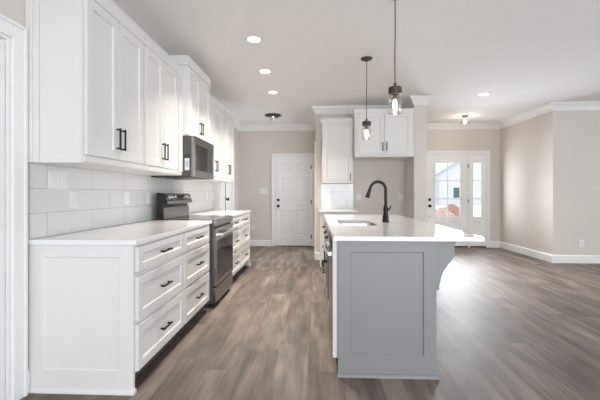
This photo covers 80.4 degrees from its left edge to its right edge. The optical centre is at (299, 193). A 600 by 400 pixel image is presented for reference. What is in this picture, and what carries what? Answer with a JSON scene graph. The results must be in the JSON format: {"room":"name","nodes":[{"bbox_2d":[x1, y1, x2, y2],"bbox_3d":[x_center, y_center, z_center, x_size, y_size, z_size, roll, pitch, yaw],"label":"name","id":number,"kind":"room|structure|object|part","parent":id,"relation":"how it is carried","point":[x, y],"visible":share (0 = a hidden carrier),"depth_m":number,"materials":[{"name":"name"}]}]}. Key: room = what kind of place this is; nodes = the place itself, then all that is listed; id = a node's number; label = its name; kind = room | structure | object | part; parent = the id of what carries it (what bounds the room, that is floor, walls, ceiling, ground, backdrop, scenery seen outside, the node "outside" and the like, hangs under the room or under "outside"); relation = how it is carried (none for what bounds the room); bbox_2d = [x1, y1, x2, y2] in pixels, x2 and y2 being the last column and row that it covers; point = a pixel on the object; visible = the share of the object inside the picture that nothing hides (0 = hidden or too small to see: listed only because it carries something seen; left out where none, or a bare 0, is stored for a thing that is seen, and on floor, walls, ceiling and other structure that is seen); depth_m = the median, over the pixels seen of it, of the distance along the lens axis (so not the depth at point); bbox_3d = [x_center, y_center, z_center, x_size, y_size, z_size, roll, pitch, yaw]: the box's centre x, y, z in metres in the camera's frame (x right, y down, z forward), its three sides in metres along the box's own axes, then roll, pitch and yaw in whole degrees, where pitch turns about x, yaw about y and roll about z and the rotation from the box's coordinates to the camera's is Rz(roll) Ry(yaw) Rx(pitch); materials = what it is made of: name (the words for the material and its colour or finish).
{"room":"kitchen","nodes":[
{"label":"kitchen","id":0,"kind":"room"},
{"bbox_2d":[0,0,238,399],"bbox_3d":[-1.690,-0.180,2.073,0.128,2.740,12.240,0,0,2],"label":"wall","id":1,"kind":"structure","parent":0,"point":[100,194],"depth_m":2.73,"materials":[{"name":"tile"}]},
{"bbox_2d":[0,13,27,399],"bbox_3d":[-1.687,0.109,1.550,0.178,2.162,1.099,0,0,2],"label":"door","id":2,"kind":"structure","parent":1,"relation":"in","point":[18,34],"depth_m":2.01,"materials":[{"name":"white wood"}]},
{"bbox_2d":[28,369,29,392],"bbox_3d":[-1.624,1.121,2.113,0.016,0.138,0.025,0,0,2],"label":"baseboard","id":3,"kind":"structure","parent":1,"relation":"attached to","point":[28,369],"depth_m":2.12,"materials":[{"name":"white wood"}]},
{"bbox_2d":[48,170,66,188],"bbox_3d":[-1.607,-0.089,2.360,0.012,0.118,0.175,0,0,2],"label":"switch plate","id":4,"kind":"object","parent":1,"relation":"attached to","point":[56,179],"visible":1,"depth_m":2.35,"materials":[{"name":"white plastic"}]},
{"bbox_2d":[69,191,76,207],"bbox_3d":[-1.603,0.044,2.513,0.008,0.118,0.075,0,0,2],"label":"outlet","id":5,"kind":"object","parent":1,"relation":"attached to","point":[72,194],"visible":1,"depth_m":2.51,"materials":[{"name":"white plastic"}]},
{"bbox_2d":[25,0,144,170],"bbox_3d":[-1.422,-0.833,2.477,0.385,1.295,0.761,0,0,2],"label":"upper cabinet","id":6,"kind":"object","parent":1,"relation":"attached to","point":[86,57],"visible":0.95,"depth_m":2.13,"materials":[{"name":"white wood"}]},
{"bbox_3d":[-1.594,-0.833,2.114,0.073,1.295,0.022,0,0,2],"label":"scribe moulding","id":7,"kind":"part","parent":6,"relation":"part of","materials":[{"name":"white wood"}]},
{"bbox_3d":[-1.460,-0.693,2.121,0.326,1.015,0.004,0,0,2],"label":"panel","id":8,"kind":"part","parent":6,"relation":"part of","materials":[{"name":"white wood"}]},
{"bbox_3d":[-1.436,-0.205,2.490,0.342,0.040,0.735,0,0,2],"label":"light rail","id":9,"kind":"part","parent":6,"relation":"part of","materials":[{"name":"white wood"}]},
{"bbox_3d":[-1.279,-0.715,2.303,0.020,0.961,0.343,0,0,2],"label":"door","id":10,"kind":"part","parent":6,"relation":"part of","materials":[{"name":"white wood"}]},
{"bbox_3d":[-1.247,-0.375,2.445,0.032,0.150,0.012,0,0,2],"label":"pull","id":11,"kind":"part","parent":6,"relation":"part of","materials":[{"name":"black metal"}]},
{"bbox_3d":[-1.429,-1.240,2.480,0.335,0.080,0.755,0,0,2],"label":"crown","id":12,"kind":"part","parent":6,"relation":"part of","materials":[{"name":"white wood"}]},
{"bbox_3d":[-1.244,-0.375,2.509,0.032,0.150,0.012,0,0,2],"label":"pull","id":13,"kind":"part","parent":6,"relation":"part of","materials":[{"name":"black metal"}]},
{"bbox_3d":[-1.264,-0.715,2.656,0.020,0.961,0.349,0,0,2],"label":"door","id":14,"kind":"part","parent":6,"relation":"part of","materials":[{"name":"white wood"}]},
{"bbox_2d":[125,192,128,204],"bbox_3d":[-1.572,0.044,3.229,0.008,0.118,0.075,0,0,2],"label":"outlet","id":15,"kind":"object","parent":1,"relation":"attached to","point":[126,193],"visible":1,"depth_m":3.22,"materials":[{"name":"white plastic"}]},
{"bbox_2d":[112,35,182,175],"bbox_3d":[-1.385,-0.733,3.262,0.378,1.095,0.808,0,0,2],"label":"upper cabinet","id":16,"kind":"object","parent":1,"relation":"attached to","point":[163,79],"visible":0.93,"depth_m":3.18,"materials":[{"name":"white wood"}]},
{"bbox_3d":[-1.403,-0.205,3.263,0.342,0.040,0.808,0,0,2],"label":"light rail","id":17,"kind":"part","parent":16,"relation":"part of","materials":[{"name":"white wood"}]},
{"bbox_3d":[-1.248,-0.715,3.034,0.020,0.961,0.337,0,0,2],"label":"door","id":18,"kind":"part","parent":16,"relation":"part of","materials":[{"name":"white wood"}]},
{"bbox_3d":[-1.256,-1.240,3.257,0.054,0.080,0.808,0,0,2],"label":"crown","id":19,"kind":"part","parent":16,"relation":"part of","materials":[{"name":"white wood"}]},
{"bbox_3d":[-1.216,-0.375,3.173,0.032,0.150,0.012,0,0,2],"label":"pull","id":20,"kind":"part","parent":16,"relation":"part of","materials":[{"name":"black metal"}]},
{"bbox_3d":[-1.213,-0.375,3.237,0.032,0.150,0.012,0,0,2],"label":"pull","id":21,"kind":"part","parent":16,"relation":"part of","materials":[{"name":"black metal"}]},
{"bbox_3d":[-1.234,-0.715,3.376,0.020,0.961,0.332,0,0,2],"label":"door","id":22,"kind":"part","parent":16,"relation":"part of","materials":[{"name":"white wood"}]},
{"bbox_2d":[147,192,150,203],"bbox_3d":[-1.554,0.044,3.654,0.008,0.118,0.075,0,0,2],"label":"outlet","id":23,"kind":"object","parent":1,"relation":"attached to","point":[148,193],"visible":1,"depth_m":3.64,"materials":[{"name":"white plastic"}]},
{"bbox_2d":[168,55,210,142],"bbox_3d":[-1.320,-1.010,4.042,0.443,0.820,0.791,0,0,2],"label":"upper cabinet","id":24,"kind":"object","parent":1,"relation":"attached to","point":[196,84],"visible":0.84,"depth_m":3.87,"materials":[{"name":"white wood"}]},
{"bbox_2d":[151,136,213,179],"bbox_3d":[-1.308,-0.383,4.019,0.467,0.425,0.704,0,0,2],"label":"microwave","id":25,"kind":"object","parent":24,"relation":"attached to","point":[198,154],"visible":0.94,"depth_m":3.77,"materials":[{"name":"silver metal"}]},
{"bbox_3d":[-1.091,-0.385,4.012,0.032,0.421,0.700,0,0,2],"label":"door","id":26,"kind":"part","parent":25,"relation":"part of","materials":[{"name":"silver metal"}]},
{"bbox_3d":[-1.082,-0.380,4.231,0.030,0.270,0.190,0,0,2],"label":"control panel","id":27,"kind":"part","parent":25,"relation":"part of","materials":[{"name":"black plastic"}]},
{"bbox_3d":[-1.338,-0.620,4.043,0.407,0.040,0.751,0,0,2],"label":"light rail","id":28,"kind":"part","parent":24,"relation":"part of","materials":[{"name":"white wood"}]},
{"bbox_3d":[-1.331,-1.373,4.042,0.400,0.095,0.791,0,0,2],"label":"crown","id":29,"kind":"part","parent":24,"relation":"part of","materials":[{"name":"white wood"}]},
{"bbox_3d":[-1.148,-0.970,3.853,0.020,0.690,0.348,0,0,2],"label":"door","id":30,"kind":"part","parent":24,"relation":"part of","materials":[{"name":"white wood"}]},
{"bbox_3d":[-1.133,-0.970,4.214,0.020,0.690,0.359,0,0,2],"label":"door","id":31,"kind":"part","parent":24,"relation":"part of","materials":[{"name":"white wood"}]},
{"bbox_2d":[195,96,221,180],"bbox_3d":[-1.320,-0.730,4.820,0.378,1.090,0.800,0,0,2],"label":"upper cabinet","id":32,"kind":"object","parent":1,"relation":"attached to","point":[215,108],"visible":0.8,"depth_m":4.92,"materials":[{"name":"white wood"}]},
{"bbox_3d":[-1.338,-0.205,4.821,0.342,0.040,0.800,0,0,2],"label":"light rail","id":33,"kind":"part","parent":32,"relation":"part of","materials":[{"name":"white wood"}]},
{"bbox_3d":[-1.179,-0.715,4.675,0.020,0.961,0.402,0,0,2],"label":"door","id":34,"kind":"part","parent":32,"relation":"part of","materials":[{"name":"white wood"}]},
{"bbox_3d":[-1.190,-1.238,4.814,0.054,0.075,0.800,0,0,2],"label":"crown","id":35,"kind":"part","parent":32,"relation":"part of","materials":[{"name":"white wood"}]},
{"bbox_3d":[-1.163,-0.715,5.041,0.020,0.961,0.315,0,0,2],"label":"door","id":36,"kind":"part","parent":32,"relation":"part of","materials":[{"name":"white wood"}]},
{"bbox_2d":[204,107,233,182],"bbox_3d":[-1.286,-0.730,5.616,0.378,1.090,0.790,0,0,2],"label":"upper cabinet","id":37,"kind":"object","parent":1,"relation":"attached to","point":[227,119],"visible":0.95,"depth_m":5.55,"materials":[{"name":"white wood"}]},
{"bbox_3d":[-1.304,-0.205,5.607,0.342,0.040,0.770,0,0,2],"label":"light rail","id":38,"kind":"part","parent":37,"relation":"part of","materials":[{"name":"white wood"}]},
{"bbox_3d":[-1.147,-0.715,5.421,0.020,0.961,0.381,0,0,2],"label":"door","id":39,"kind":"part","parent":37,"relation":"part of","materials":[{"name":"white wood"}]},
{"bbox_3d":[-1.296,-1.238,5.617,0.335,0.075,0.790,0,0,2],"label":"crown","id":40,"kind":"part","parent":37,"relation":"part of","materials":[{"name":"white wood"}]},
{"bbox_3d":[-1.131,-0.715,5.794,0.020,0.961,0.351,0,0,2],"label":"door","id":41,"kind":"part","parent":37,"relation":"part of","materials":[{"name":"white wood"}]},
{"bbox_2d":[220,182,233,209],"bbox_3d":[-1.456,0.119,6.938,0.184,2.142,1.044,0,0,2],"label":"door","id":42,"kind":"structure","parent":1,"relation":"in","point":[226,189],"depth_m":6.93,"materials":[{"name":"white wood"}]},
{"bbox_3d":[-1.464,0.172,6.673,0.041,2.013,0.290,0,0,2],"label":"edge panel","id":43,"kind":"part","parent":42,"relation":"part of","materials":[{"name":"white wood"}]},
{"bbox_2d":[239,130,315,245],"bbox_3d":[-0.449,-0.180,8.086,1.860,2.740,0.120,0,0,2],"label":"wall","id":44,"kind":"structure","parent":0,"point":[256,148],"depth_m":8.04,"materials":[{"name":"paint"}]},
{"bbox_2d":[250,240,270,245],"bbox_3d":[-1.029,1.121,7.748,0.730,0.138,0.605,0,0,2],"label":"baseboard","id":45,"kind":"structure","parent":44,"relation":"attached to","point":[252,242],"depth_m":8.03,"materials":[{"name":"white wood"}]},
{"bbox_2d":[260,188,266,193],"bbox_3d":[-0.827,-0.057,8.035,0.165,0.118,0.012,0,0,2],"label":"switch plate","id":46,"kind":"object","parent":44,"relation":"attached to","point":[262,190],"visible":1,"depth_m":8.03,"materials":[{"name":"white plastic"}]},
{"bbox_2d":[272,153,314,245],"bbox_3d":[-0.144,0.143,8.043,0.991,2.094,0.180,0,0,2],"label":"door","id":47,"kind":"structure","parent":44,"relation":"in","point":[293,174],"depth_m":8.02,"materials":[{"name":"white wood"}]},
{"bbox_2d":[20,246,599,399],"bbox_3d":[3.218,1.250,1.776,10.320,0.120,12.420,0,0,2],"label":"floor","id":48,"kind":"structure","parent":0,"point":[511,325],"depth_m":2.83,"materials":[{"name":"brown wood"}]},
{"bbox_2d":[29,232,183,395],"bbox_3d":[-1.269,0.749,2.499,0.690,0.882,0.794,0,0,2],"label":"base cabinet","id":49,"kind":"object","parent":48,"relation":"on","point":[99,315],"visible":0.98,"depth_m":2.13,"materials":[{"name":"white wood"}]},
{"bbox_3d":[-1.308,0.749,2.128,0.642,0.882,0.021,0,0,2],"label":"panel","id":50,"kind":"part","parent":49,"relation":"part of","materials":[{"name":"white wood"}]},
{"bbox_3d":[-1.296,1.178,2.110,0.633,0.024,0.014,0,0,2],"label":"shoe moulding","id":51,"kind":"part","parent":49,"relation":"part of","materials":[{"name":"white wood"}]},
{"bbox_2d":[28,220,211,244],"bbox_3d":[-1.262,0.291,2.881,0.656,0.030,1.560,0,0,2],"label":"countertop","id":52,"kind":"structure","parent":49,"relation":"on","point":[136,233],"depth_m":2.45,"materials":[{"name":"stone"}]},
{"bbox_3d":[-0.965,0.398,2.502,0.020,0.151,0.738,0,0,2],"label":"drawer","id":53,"kind":"part","parent":49,"relation":"part of","materials":[{"name":"white wood"}]},
{"bbox_3d":[-0.965,0.635,2.502,0.020,0.265,0.738,0,0,2],"label":"drawer","id":54,"kind":"part","parent":49,"relation":"part of","materials":[{"name":"white wood"}]},
{"bbox_3d":[-0.965,0.930,2.502,0.020,0.277,0.738,0,0,2],"label":"drawer","id":55,"kind":"part","parent":49,"relation":"part of","materials":[{"name":"white wood"}]},
{"bbox_3d":[-0.939,0.930,2.501,0.032,0.012,0.150,0,0,2],"label":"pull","id":56,"kind":"part","parent":49,"relation":"part of","materials":[{"name":"black metal"}]},
{"bbox_2d":[173,224,209,338],"bbox_3d":[-1.231,0.749,3.266,0.680,0.882,0.738,0,0,2],"label":"base cabinet","id":57,"kind":"object","parent":48,"relation":"on","point":[196,253],"visible":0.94,"depth_m":3.18,"materials":[{"name":"white wood"}]},
{"bbox_3d":[-0.934,0.398,3.234,0.020,0.151,0.676,0,0,2],"label":"drawer","id":58,"kind":"part","parent":57,"relation":"part of","materials":[{"name":"white wood"}]},
{"bbox_3d":[-0.934,0.635,3.234,0.020,0.265,0.676,0,0,2],"label":"drawer","id":59,"kind":"part","parent":57,"relation":"part of","materials":[{"name":"white wood"}]},
{"bbox_3d":[-0.934,0.930,3.234,0.020,0.277,0.676,0,0,2],"label":"drawer","id":60,"kind":"part","parent":57,"relation":"part of","materials":[{"name":"white wood"}]},
{"bbox_2d":[155,193,236,306],"bbox_3d":[-1.158,0.581,4.058,0.744,1.179,0.769,0,0,2],"label":"range","id":61,"kind":"object","parent":48,"relation":"on","point":[170,206],"visible":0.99,"depth_m":3.88,"materials":[{"name":"silver metal"}]},
{"bbox_3d":[-1.385,0.041,4.070,0.036,0.078,0.725,0,0,2],"label":"control panel","id":62,"kind":"part","parent":61,"relation":"part of","materials":[{"name":"metal"}]},
{"bbox_2d":[155,215,230,221],"bbox_3d":[-1.190,0.282,4.061,0.640,0.021,0.765,0,0,2],"label":"cooktop","id":63,"kind":"object","parent":61,"relation":"in","point":[215,218],"depth_m":3.99,"materials":[{"name":"black glass"}]},
{"bbox_3d":[-0.868,0.662,4.048,0.034,0.600,0.753,0,0,2],"label":"oven door","id":64,"kind":"part","parent":61,"relation":"part of","materials":[{"name":"silver metal"}]},
{"bbox_3d":[-0.870,1.056,4.048,0.030,0.157,0.753,0,0,2],"label":"drawer","id":65,"kind":"part","parent":61,"relation":"part of","materials":[{"name":"silver metal"}]},
{"bbox_3d":[-0.820,0.428,4.046,0.069,0.028,0.665,0,0,2],"label":"handle","id":66,"kind":"part","parent":61,"relation":"part of","materials":[{"name":"silver metal"}]},
{"bbox_2d":[230,216,239,276],"bbox_3d":[-1.167,0.749,4.779,0.680,0.882,0.600,0,0,2],"label":"base cabinet","id":67,"kind":"object","parent":48,"relation":"on","point":[236,220],"visible":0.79,"depth_m":4.80,"materials":[{"name":"white wood"}]},
{"bbox_2d":[189,210,250,216],"bbox_3d":[-1.166,0.291,5.174,0.656,0.030,1.430,0,0,2],"label":"countertop","id":68,"kind":"structure","parent":67,"relation":"on","point":[233,213],"depth_m":5.16,"materials":[{"name":"stone"}]},
{"bbox_3d":[-0.869,0.398,4.776,0.020,0.151,0.560,0,0,2],"label":"drawer","id":69,"kind":"part","parent":67,"relation":"part of","materials":[{"name":"white wood"}]},
{"bbox_3d":[-0.869,0.930,4.776,0.020,0.277,0.560,0,0,2],"label":"drawer","id":70,"kind":"part","parent":67,"relation":"part of","materials":[{"name":"white wood"}]},
{"bbox_3d":[-0.869,0.635,4.776,0.020,0.265,0.560,0,0,2],"label":"drawer","id":71,"kind":"part","parent":67,"relation":"part of","materials":[{"name":"white wood"}]},
{"bbox_2d":[234,212,250,275],"bbox_3d":[-1.138,0.749,5.478,0.680,0.882,0.797,0,0,2],"label":"base cabinet","id":72,"kind":"object","parent":48,"relation":"on","point":[244,227],"visible":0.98,"depth_m":5.42,"materials":[{"name":"white wood"}]},
{"bbox_3d":[-0.841,0.398,5.433,0.020,0.151,0.708,0,0,2],"label":"drawer","id":73,"kind":"part","parent":72,"relation":"part of","materials":[{"name":"white wood"}]},
{"bbox_3d":[-0.841,0.635,5.433,0.020,0.265,0.708,0,0,2],"label":"drawer","id":74,"kind":"part","parent":72,"relation":"part of","materials":[{"name":"white wood"}]},
{"bbox_3d":[-0.841,0.930,5.433,0.020,0.277,0.708,0,0,2],"label":"drawer","id":75,"kind":"part","parent":72,"relation":"part of","materials":[{"name":"white wood"}]},
{"bbox_2d":[323,223,329,313],"bbox_3d":[0.558,0.749,3.421,0.652,0.882,0.860,0,0,2],"label":"base cabinet","id":76,"kind":"object","parent":48,"relation":"on","point":[327,231],"visible":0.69,"depth_m":3.38,"materials":[{"name":"white wood"}]},
{"bbox_3d":[0.283,0.779,3.644,0.020,0.579,0.414,0,0,2],"label":"door","id":77,"kind":"part","parent":76,"relation":"part of","materials":[{"name":"white wood"}]},
{"bbox_3d":[0.265,0.779,3.223,0.020,0.579,0.414,0,0,2],"label":"door","id":78,"kind":"part","parent":76,"relation":"part of","materials":[{"name":"white wood"}]},
{"bbox_2d":[323,232,332,345],"bbox_3d":[0.515,0.750,2.690,0.676,0.880,0.594,0,0,2],"label":"dishwasher","id":79,"kind":"object","parent":48,"relation":"on","point":[329,243],"visible":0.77,"depth_m":2.66,"materials":[{"name":"silver metal"}]},
{"bbox_3d":[0.204,0.415,2.703,0.053,0.024,0.518,0,0,2],"label":"handle","id":80,"kind":"part","parent":79,"relation":"part of","materials":[{"name":"silver metal"}]},
{"bbox_3d":[0.245,0.697,2.701,0.030,0.757,0.590,0,0,2],"label":"door","id":81,"kind":"part","parent":79,"relation":"part of","materials":[{"name":"silver metal"}]},
{"bbox_2d":[332,240,337,357],"bbox_3d":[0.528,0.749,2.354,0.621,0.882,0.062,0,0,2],"label":"base cabinet","id":82,"kind":"object","parent":48,"relation":"on","point":[334,243],"visible":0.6,"depth_m":2.33,"materials":[{"name":"white wood"}]},
{"bbox_2d":[322,218,348,287],"bbox_3d":[0.592,0.749,4.224,0.652,0.882,0.740,0,0,2],"label":"base cabinet","id":83,"kind":"object","parent":48,"relation":"on","point":[324,226],"visible":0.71,"depth_m":4.29,"materials":[{"name":"white wood"}]},
{"bbox_3d":[0.308,0.930,4.236,0.020,0.277,0.716,0,0,2],"label":"drawer","id":84,"kind":"part","parent":83,"relation":"part of","materials":[{"name":"white wood"}]},
{"bbox_2d":[320,212,355,266],"bbox_3d":[0.631,0.749,6.027,0.582,0.882,0.640,0,0,2],"label":"base cabinet","id":85,"kind":"object","parent":48,"relation":"on","point":[321,213],"visible":0.12,"depth_m":5.75,"materials":[{"name":"white wood"}]},
{"bbox_3d":[0.628,0.784,5.749,0.540,0.569,0.020,0,0,2],"label":"door","id":86,"kind":"part","parent":85,"relation":"part of","materials":[{"name":"white wood"}]},
{"bbox_2d":[318,209,356,212],"bbox_3d":[0.626,0.291,6.032,0.618,0.030,0.636,0,0,2],"label":"countertop","id":87,"kind":"structure","parent":85,"relation":"on","point":[319,210],"depth_m":5.76,"materials":[{"name":"stone"}]},
{"bbox_3d":[0.628,0.398,5.749,0.540,0.151,0.020,0,0,2],"label":"drawer","id":88,"kind":"part","parent":85,"relation":"part of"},
{"bbox_2d":[337,241,455,379],"bbox_3d":[0.679,0.748,3.446,0.776,0.884,2.336,0,0,2],"label":"kitchen island","id":89,"kind":"object","parent":48,"relation":"on","point":[387,290],"visible":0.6,"depth_m":2.31,"materials":[{"name":"grey wood"}]},
{"bbox_3d":[0.615,1.179,3.389,0.653,0.022,2.216,0,0,2],"label":"shoe moulding","id":90,"kind":"part","parent":89,"relation":"part of","materials":[{"name":"grey wood"}]},
{"bbox_2d":[324,214,484,241],"bbox_3d":[0.742,0.290,3.457,0.954,0.029,2.390,0,0,2],"label":"island countertop","id":91,"kind":"structure","parent":89,"relation":"on","point":[398,228],"depth_m":2.61,"materials":[{"name":"stone"}]},
{"bbox_2d":[339,222,377,225],"bbox_3d":[0.554,0.403,3.390,0.410,0.194,0.720,0,0,2],"label":"sink","id":92,"kind":"object","parent":91,"relation":"in","point":[340,223],"visible":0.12,"depth_m":3.73,"materials":[{"name":"silver metal"}]},
{"bbox_2d":[365,180,390,221],"bbox_3d":[0.748,0.074,3.409,0.240,0.403,0.092,0,0,2],"label":"faucet","id":93,"kind":"object","parent":91,"relation":"on","point":[386,209],"visible":1,"depth_m":3.40,"materials":[{"name":"black metal"}]},
{"bbox_3d":[0.752,-0.001,3.421,0.174,0.253,0.029,0,0,2],"label":"spout","id":94,"kind":"part","parent":93,"relation":"part of","materials":[{"name":"black metal"}]},
{"bbox_2d":[316,114,322,251],"bbox_3d":[0.384,-0.180,7.180,0.120,2.740,1.620,0,0,2],"label":"wall","id":95,"kind":"structure","parent":0,"point":[318,116],"depth_m":6.37,"materials":[{"name":"paint"}]},
{"bbox_2d":[315,141,315,251],"bbox_3d":[0.361,0.119,6.991,0.148,2.142,1.064,0,0,2],"label":"door","id":96,"kind":"structure","parent":95,"relation":"in","point":[315,141],"depth_m":6.46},
{"bbox_2d":[315,252,319,259],"bbox_3d":[0.315,1.121,6.407,0.081,0.138,0.101,0,0,2],"label":"baseboard","id":97,"kind":"structure","parent":95,"relation":"attached to","point":[317,254],"depth_m":6.36,"materials":[{"name":"white wood"}]},
{"bbox_2d":[112,0,599,124],"bbox_3d":[3.222,-1.610,1.866,10.320,0.120,12.600,0,0,2],"label":"ceiling","id":98,"kind":"structure","parent":0,"point":[528,55],"depth_m":3.90,"materials":[{"name":"paint"}]},
{"bbox_2d":[246,35,262,42],"bbox_3d":[-0.461,-1.545,3.563,0.170,0.008,0.170,0,0,2],"label":"recessed light","id":99,"kind":"object","parent":98,"relation":"in","point":[253,39],"visible":1,"depth_m":3.56,"materials":[{"name":"white"}]},
{"bbox_2d":[258,69,271,73],"bbox_3d":[-0.441,-1.545,4.493,0.170,0.008,0.170,0,0,2],"label":"recessed light","id":100,"kind":"object","parent":98,"relation":"in","point":[265,71],"visible":1,"depth_m":4.49,"materials":[{"name":"white"}]},
{"bbox_2d":[265,113,280,120],"bbox_3d":[-0.534,-1.496,7.009,0.330,0.108,0.330,0,0,2],"label":"ceiling lamp","id":101,"kind":"object","parent":98,"relation":"attached to","point":[272,116],"visible":1,"depth_m":6.93,"materials":[{"name":"brown metal"}]},
{"bbox_2d":[268,90,278,93],"bbox_3d":[-0.412,-1.545,5.422,0.170,0.008,0.170,0,0,2],"label":"recessed light","id":102,"kind":"object","parent":98,"relation":"in","point":[271,91],"visible":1,"depth_m":5.43,"materials":[{"name":"white"}]},
{"bbox_2d":[361,56,371,137],"bbox_3d":[0.764,-1.084,4.071,0.132,0.930,0.132,0,0,2],"label":"pendant light","id":103,"kind":"object","parent":98,"relation":"hanging from","point":[366,123],"visible":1,"depth_m":4.06,"materials":[{"name":"brown metal"}]},
{"bbox_3d":[0.764,-1.179,4.071,0.011,0.674,0.008,0,0,2],"label":"cord","id":104,"kind":"part","parent":103,"relation":"part of","materials":[{"name":"brown metal"}]},
{"bbox_2d":[388,0,401,110],"bbox_3d":[0.739,-1.084,2.761,0.132,0.930,0.132,0,0,2],"label":"pendant light","id":105,"kind":"object","parent":98,"relation":"hanging from","point":[395,90],"visible":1,"depth_m":2.75,"materials":[{"name":"brown metal"}]},
{"bbox_3d":[0.739,-1.179,2.761,0.011,0.674,0.008,0,0,2],"label":"cord","id":106,"kind":"part","parent":105,"relation":"part of","materials":[{"name":"brown metal"}]},
{"bbox_3d":[0.739,-0.682,2.761,0.034,0.096,0.034,0,0,2],"label":"bulb","id":107,"kind":"part","parent":105,"relation":"part of","materials":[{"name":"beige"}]},
{"bbox_2d":[321,114,404,216],"bbox_3d":[1.160,-0.180,6.393,1.562,2.740,0.128,0,0,2],"label":"wall","id":108,"kind":"structure","parent":0,"point":[391,172],"depth_m":6.33,"materials":[{"name":"paint"}]},
{"bbox_2d":[321,118,352,183],"bbox_3d":[0.635,-0.727,6.167,0.545,1.097,0.380,0,0,2],"label":"upper cabinet","id":109,"kind":"object","parent":108,"relation":"attached to","point":[337,133],"visible":1,"depth_m":6.02,"materials":[{"name":"white wood"}]},
{"bbox_3d":[0.636,-1.235,6.174,0.545,0.080,0.330,0,0,2],"label":"crown","id":110,"kind":"part","parent":109,"relation":"part of","materials":[{"name":"white wood"}]},
{"bbox_3d":[0.639,-0.193,6.022,0.525,0.030,0.012,0,0,2],"label":"light rail","id":111,"kind":"part","parent":109,"relation":"part of","materials":[{"name":"white wood"}]},
{"bbox_2d":[350,108,413,159],"bbox_3d":[1.364,-0.979,6.001,0.955,0.773,0.650,0,0,2],"label":"upper cabinet","id":112,"kind":"object","parent":108,"relation":"attached to","point":[390,136],"visible":0.99,"depth_m":5.71,"materials":[{"name":"white wood"}]},
{"bbox_3d":[1.146,-0.959,5.727,0.422,0.664,0.020,0,0,2],"label":"door","id":113,"kind":"part","parent":112,"relation":"part of","materials":[{"name":"white wood"}]},
{"bbox_3d":[1.364,-1.330,6.008,0.955,0.070,0.600,0,0,2],"label":"crown","id":114,"kind":"part","parent":112,"relation":"part of","materials":[{"name":"white wood"}]},
{"bbox_3d":[1.362,-0.607,5.722,0.935,0.030,0.012,0,0,2],"label":"light rail","id":115,"kind":"part","parent":112,"relation":"part of","materials":[{"name":"white wood"}]},
{"bbox_3d":[1.579,-0.959,5.708,0.430,0.664,0.020,0,0,2],"label":"door","id":116,"kind":"part","parent":112,"relation":"part of","materials":[{"name":"white wood"}]},
{"bbox_2d":[405,105,426,221],"bbox_3d":[1.946,-0.180,6.003,0.198,2.740,0.600,0,0,2],"label":"wall","id":117,"kind":"structure","parent":0,"point":[416,166],"depth_m":5.70,"materials":[{"name":"paint"}]},
{"bbox_2d":[427,129,499,240],"bbox_3d":[3.273,-0.180,7.929,2.530,2.740,0.120,0,0,2],"label":"wall","id":118,"kind":"structure","parent":0,"point":[441,139],"depth_m":7.83,"materials":[{"name":"paint"}]},
{"bbox_2d":[427,151,489,247],"bbox_3d":[3.470,0.122,7.890,1.433,2.135,0.182,0,0,2],"label":"door","id":119,"kind":"structure","parent":118,"relation":"in","point":[480,226],"depth_m":7.86,"materials":[{"name":"white wood"}]},
{"bbox_2d":[500,113,547,252],"bbox_3d":[4.440,-0.180,7.014,0.120,2.740,1.610,0,0,2],"label":"wall","id":120,"kind":"structure","parent":0,"point":[524,144],"depth_m":6.92,"materials":[{"name":"paint"}]},
{"bbox_2d":[109,0,599,130],"bbox_3d":[3.222,-1.484,1.866,9.720,0.129,12.000,0,0,2],"label":"trim","id":121,"kind":"structure","parent":120,"relation":"attached to","point":[410,101],"depth_m":6.37,"materials":[{"name":"white wood"}]},
{"bbox_2d":[490,241,599,262],"bbox_3d":[5.929,1.121,1.751,4.300,0.138,12.000,0,0,2],"label":"baseboard","id":122,"kind":"structure","parent":120,"relation":"attached to","point":[547,257],"depth_m":6.21,"materials":[{"name":"white wood"}]},
{"bbox_2d":[548,110,599,254],"bbox_3d":[6.362,-0.180,6.067,4.040,2.740,0.120,0,0,2],"label":"wall","id":123,"kind":"structure","parent":0,"point":[573,136],"depth_m":6.08,"materials":[{"name":"paint"}]},
{"bbox_2d":[579,240,583,246],"bbox_3d":[4.810,0.855,6.068,0.085,0.130,0.008,0,0,2],"label":"outlet","id":124,"kind":"object","parent":123,"relation":"attached to","point":[581,242],"visible":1,"depth_m":6.07,"materials":[{"name":"white plastic"}]},
{"label":"outside","id":125,"kind":"structure","parent":0,"visible":0},
{"bbox_2d":[436,205,480,216],"bbox_3d":[17.058,1.445,48.388,90.000,0.190,81.870,0,0,2],"label":"ground","id":126,"kind":"structure","parent":125,"point":[476,208],"depth_m":31.95,"materials":[{"name":"white"}]},
{"bbox_2d":[436,208,455,216],"bbox_3d":[7.210,1.033,18.346,1.554,0.635,1.965,0,0,2],"label":"dirt mound","id":127,"kind":"object","parent":126,"relation":"on","point":[440,212],"visible":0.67,"depth_m":17.77,"materials":[{"name":"soil"}]},
{"bbox_2d":[444,204,458,216],"bbox_3d":[8.982,0.983,21.128,1.593,0.733,2.070,0,0,2],"label":"dirt mound","id":128,"kind":"object","parent":126,"relation":"on","point":[452,208],"visible":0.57,"depth_m":20.67,"materials":[{"name":"soil"}]},
{"bbox_2d":[436,163,480,204],"bbox_3d":[18.497,-1.975,45.735,15.700,6.650,9.650,0,0,2],"label":"house","id":129,"kind":"structure","parent":126,"relation":"on","point":[441,168],"depth_m":41.28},
{"bbox_3d":[16.048,-0.125,41.309,0.180,2.950,0.099,0,0,2],"label":"corner post","id":130,"kind":"part","parent":129,"relation":"part of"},
{"bbox_3d":[18.305,-0.100,41.189,1.000,1.200,0.030,0,0,2],"label":"pane","id":131,"kind":"part","parent":129,"relation":"part of","materials":[{"name":"clear glass"}]}
]}

